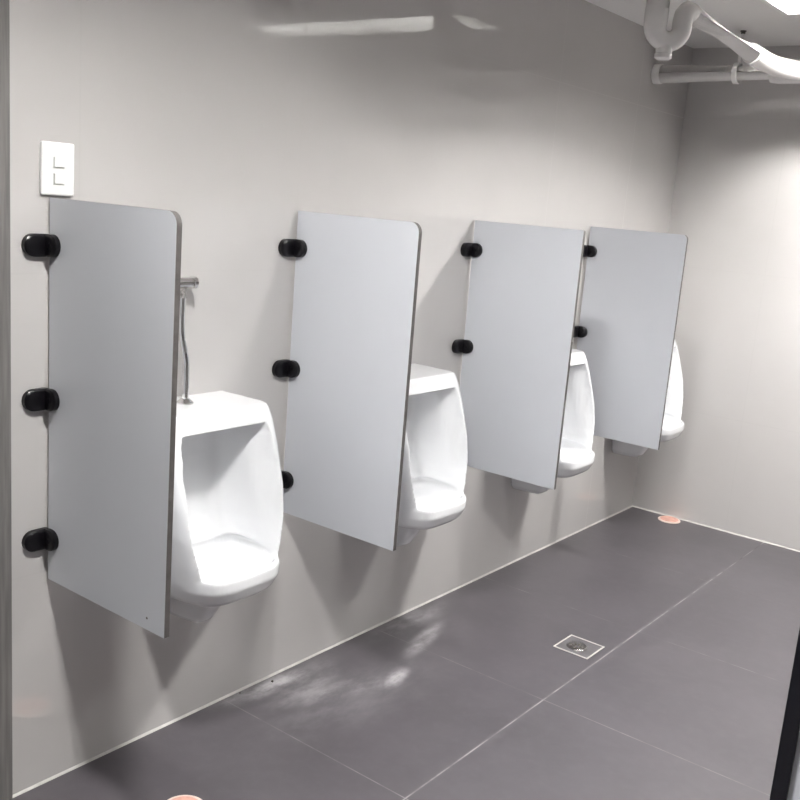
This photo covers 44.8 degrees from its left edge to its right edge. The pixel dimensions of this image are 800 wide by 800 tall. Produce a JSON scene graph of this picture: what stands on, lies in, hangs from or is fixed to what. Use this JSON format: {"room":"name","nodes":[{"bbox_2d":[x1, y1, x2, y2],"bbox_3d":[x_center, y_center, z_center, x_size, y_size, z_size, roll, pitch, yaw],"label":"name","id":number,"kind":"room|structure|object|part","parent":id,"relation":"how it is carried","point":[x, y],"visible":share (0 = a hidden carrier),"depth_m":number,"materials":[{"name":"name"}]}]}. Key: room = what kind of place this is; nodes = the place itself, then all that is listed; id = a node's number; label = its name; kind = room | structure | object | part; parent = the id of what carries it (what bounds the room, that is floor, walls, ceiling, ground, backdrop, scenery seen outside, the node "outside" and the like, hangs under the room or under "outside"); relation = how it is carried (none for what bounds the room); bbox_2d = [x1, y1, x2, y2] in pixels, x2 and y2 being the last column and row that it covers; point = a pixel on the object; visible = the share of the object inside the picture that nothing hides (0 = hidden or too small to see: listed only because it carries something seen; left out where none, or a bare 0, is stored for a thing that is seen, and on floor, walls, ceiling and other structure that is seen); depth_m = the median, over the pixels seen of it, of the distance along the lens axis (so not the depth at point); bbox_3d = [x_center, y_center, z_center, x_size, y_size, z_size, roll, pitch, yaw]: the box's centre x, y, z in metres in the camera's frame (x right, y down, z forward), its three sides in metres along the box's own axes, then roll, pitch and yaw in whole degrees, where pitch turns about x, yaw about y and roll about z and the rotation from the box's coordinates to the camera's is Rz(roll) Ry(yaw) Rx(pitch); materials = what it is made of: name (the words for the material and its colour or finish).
{"room":"public restroom","nodes":[
{"label":"public restroom","id":0,"kind":"room"},
{"bbox_2d":[9,0,692,794],"bbox_3d":[-0.994,-0.146,1.910,0.120,2.226,7.397,13,15,36],"label":"wall","id":1,"kind":"structure","parent":0,"point":[235,118],"depth_m":2.68,"materials":[{"name":"paint"}]},
{"bbox_2d":[0,0,12,799],"bbox_3d":[-1.084,-0.015,1.680,0.059,2.050,0.917,13,15,36],"label":"door","id":2,"kind":"structure","parent":1,"relation":"in","point":[6,780],"depth_m":2.07,"materials":[{"name":"metal"}]},
{"bbox_2d":[40,141,73,195],"bbox_3d":[-0.723,-0.488,2.051,0.012,0.110,0.079,13,15,36],"label":"light switch","id":3,"kind":"object","parent":1,"relation":"attached to","point":[56,158],"visible":1,"depth_m":2.04,"materials":[{"name":"white plastic"}]},
{"bbox_2d":[21,197,181,637],"bbox_3d":[-0.627,0.030,2.002,0.428,0.857,0.083,13,15,36],"label":"divider","id":4,"kind":"object","parent":1,"relation":"attached to","point":[110,399],"visible":1,"depth_m":2.00,"materials":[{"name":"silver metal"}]},
{"bbox_2d":[170,390,283,622],"bbox_3d":[-0.461,0.297,2.411,0.291,0.575,0.350,13,15,36],"label":"urinal","id":5,"kind":"object","parent":1,"relation":"attached to","point":[228,513],"visible":0.76,"depth_m":2.47,"materials":[{"name":"white ceramic"}]},
{"bbox_2d":[177,276,198,404],"bbox_3d":[-0.527,-0.148,2.358,0.083,0.316,0.076,13,15,36],"label":"valve","id":6,"kind":"object","parent":5,"relation":"attached to","point":[192,282],"visible":0.77,"depth_m":2.35,"materials":[{"name":"silver metal"}]},
{"bbox_2d":[13,506,632,797],"bbox_3d":[0.136,0.730,3.588,0.005,0.005,3.390,13,15,36],"label":"trim","id":7,"kind":"structure","parent":1,"relation":"attached to","point":[471,581],"depth_m":2.91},
{"bbox_2d":[272,211,421,550],"bbox_3d":[-0.165,-0.056,2.590,0.428,0.857,0.083,13,15,36],"label":"divider","id":8,"kind":"object","parent":1,"relation":"attached to","point":[348,369],"visible":0.89,"depth_m":2.59,"materials":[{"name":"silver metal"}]},
{"bbox_2d":[396,363,467,545],"bbox_3d":[0.053,0.201,3.067,0.291,0.575,0.350,13,15,36],"label":"urinal","id":9,"kind":"object","parent":1,"relation":"attached to","point":[435,460],"visible":0.48,"depth_m":3.13,"materials":[{"name":"white ceramic"}]},
{"bbox_2d":[452,220,585,489],"bbox_3d":[0.367,-0.156,3.267,0.428,0.857,0.083,13,15,36],"label":"divider","id":10,"kind":"object","parent":1,"relation":"attached to","point":[516,345],"visible":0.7,"depth_m":3.27,"materials":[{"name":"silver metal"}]},
{"bbox_2d":[511,349,594,493],"bbox_3d":[0.603,0.098,3.766,0.291,0.575,0.350,13,15,36],"label":"urinal","id":11,"kind":"object","parent":1,"relation":"attached to","point":[577,456],"visible":0.31,"depth_m":3.83,"materials":[{"name":"white ceramic"}]},
{"bbox_2d":[573,226,687,449],"bbox_3d":[0.893,-0.254,3.936,0.428,0.857,0.083,13,15,36],"label":"divider","id":12,"kind":"object","parent":1,"relation":"attached to","point":[625,332],"visible":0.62,"depth_m":3.93,"materials":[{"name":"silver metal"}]},
{"bbox_2d":[612,339,683,456],"bbox_3d":[1.158,-0.006,4.473,0.291,0.575,0.350,13,15,36],"label":"urinal","id":13,"kind":"object","parent":1,"relation":"attached to","point":[673,426],"visible":0.2,"depth_m":4.53,"materials":[{"name":"white ceramic"}]},
{"bbox_2d":[10,507,799,799],"bbox_3d":[0.180,1.280,1.197,3.300,0.080,7.397,13,15,36],"label":"floor","id":14,"kind":"structure","parent":0,"point":[467,693],"depth_m":2.91,"materials":[{"name":"tile"}]},
{"bbox_2d":[168,795,201,799],"bbox_3d":[-0.506,0.954,2.269,0.106,0.009,0.106,13,15,36],"label":"cap","id":15,"kind":"object","parent":14,"relation":"on","point":[180,797],"visible":1,"depth_m":2.30,"materials":[{"name":"orange plastic"}]},
{"bbox_3d":[-0.506,0.951,2.268,0.086,0.004,0.086,1,12,-18],"label":"lid","id":16,"kind":"part","parent":15,"relation":"part of","materials":[{"name":"orange plastic"}]},
{"bbox_2d":[553,634,603,658],"bbox_3d":[0.605,0.832,3.283,0.128,0.005,0.128,13,15,36],"label":"floor drain","id":17,"kind":"object","parent":14,"relation":"on","point":[578,646],"visible":1,"depth_m":3.28,"materials":[{"name":"silver metal"}]},
{"bbox_2d":[658,516,679,523],"bbox_3d":[1.312,0.581,4.735,0.106,0.009,0.106,13,15,36],"label":"cap","id":18,"kind":"object","parent":14,"relation":"on","point":[667,519],"visible":1,"depth_m":4.72,"materials":[{"name":"orange plastic"}]},
{"bbox_3d":[1.312,0.579,4.734,0.086,0.004,0.086,5,12,2],"label":"lid","id":19,"kind":"part","parent":18,"relation":"part of","materials":[{"name":"orange plastic"}]},
{"bbox_2d":[769,628,799,799],"bbox_3d":[0.788,0.307,1.110,0.620,1.950,0.050,13,15,36],"label":"panel","id":20,"kind":"object","parent":14,"relation":"on","point":[786,778],"visible":1,"depth_m":1.32,"materials":[{"name":"laminate"}]},
{"bbox_2d":[585,0,799,47],"bbox_3d":[0.357,-0.926,0.733,3.100,0.030,7.197,13,15,36],"label":"ceiling","id":21,"kind":"structure","parent":0,"point":[764,25],"depth_m":3.76,"materials":[{"name":"white paint"}]},
{"bbox_2d":[731,30,746,83],"bbox_3d":[1.390,-1.402,3.976,0.026,0.208,0.085,13,15,36],"label":"hanger","id":22,"kind":"object","parent":21,"relation":"hanging from","point":[739,63],"visible":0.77,"depth_m":3.96,"materials":[{"name":"grey metal"}]},
{"bbox_2d":[643,0,799,83],"bbox_3d":[2.019,-1.096,2.894,3.096,0.260,1.075,13,15,36],"label":"pipe","id":23,"kind":"object","parent":22,"relation":"hanging from","point":[764,65],"visible":1,"depth_m":3.55,"materials":[{"name":"white plastic"}]},
{"bbox_3d":[1.393,-1.442,3.968,0.012,0.120,0.012,13,15,36],"label":"rod","id":24,"kind":"part","parent":22,"relation":"part of","materials":[{"name":"grey metal"}]},
{"bbox_2d":[760,0,799,15],"bbox_3d":[1.868,-1.327,3.042,1.388,0.110,0.338,13,15,36],"label":"ceiling light","id":25,"kind":"object","parent":21,"relation":"attached to","point":[785,7],"visible":1,"depth_m":3.54,"materials":[{"name":"white plastic"}]},
{"bbox_2d":[632,46,799,550],"bbox_3d":[2.555,-0.256,3.788,3.200,2.226,0.120,13,15,36],"label":"wall","id":26,"kind":"structure","parent":0,"point":[733,466],"depth_m":4.47,"materials":[{"name":"painted plaster"}]},
{"bbox_2d":[632,505,799,551],"bbox_3d":[2.390,0.825,3.997,3.100,0.005,0.005,13,15,36],"label":"trim","id":27,"kind":"structure","parent":26,"relation":"attached to","point":[632,505],"depth_m":4.64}
]}

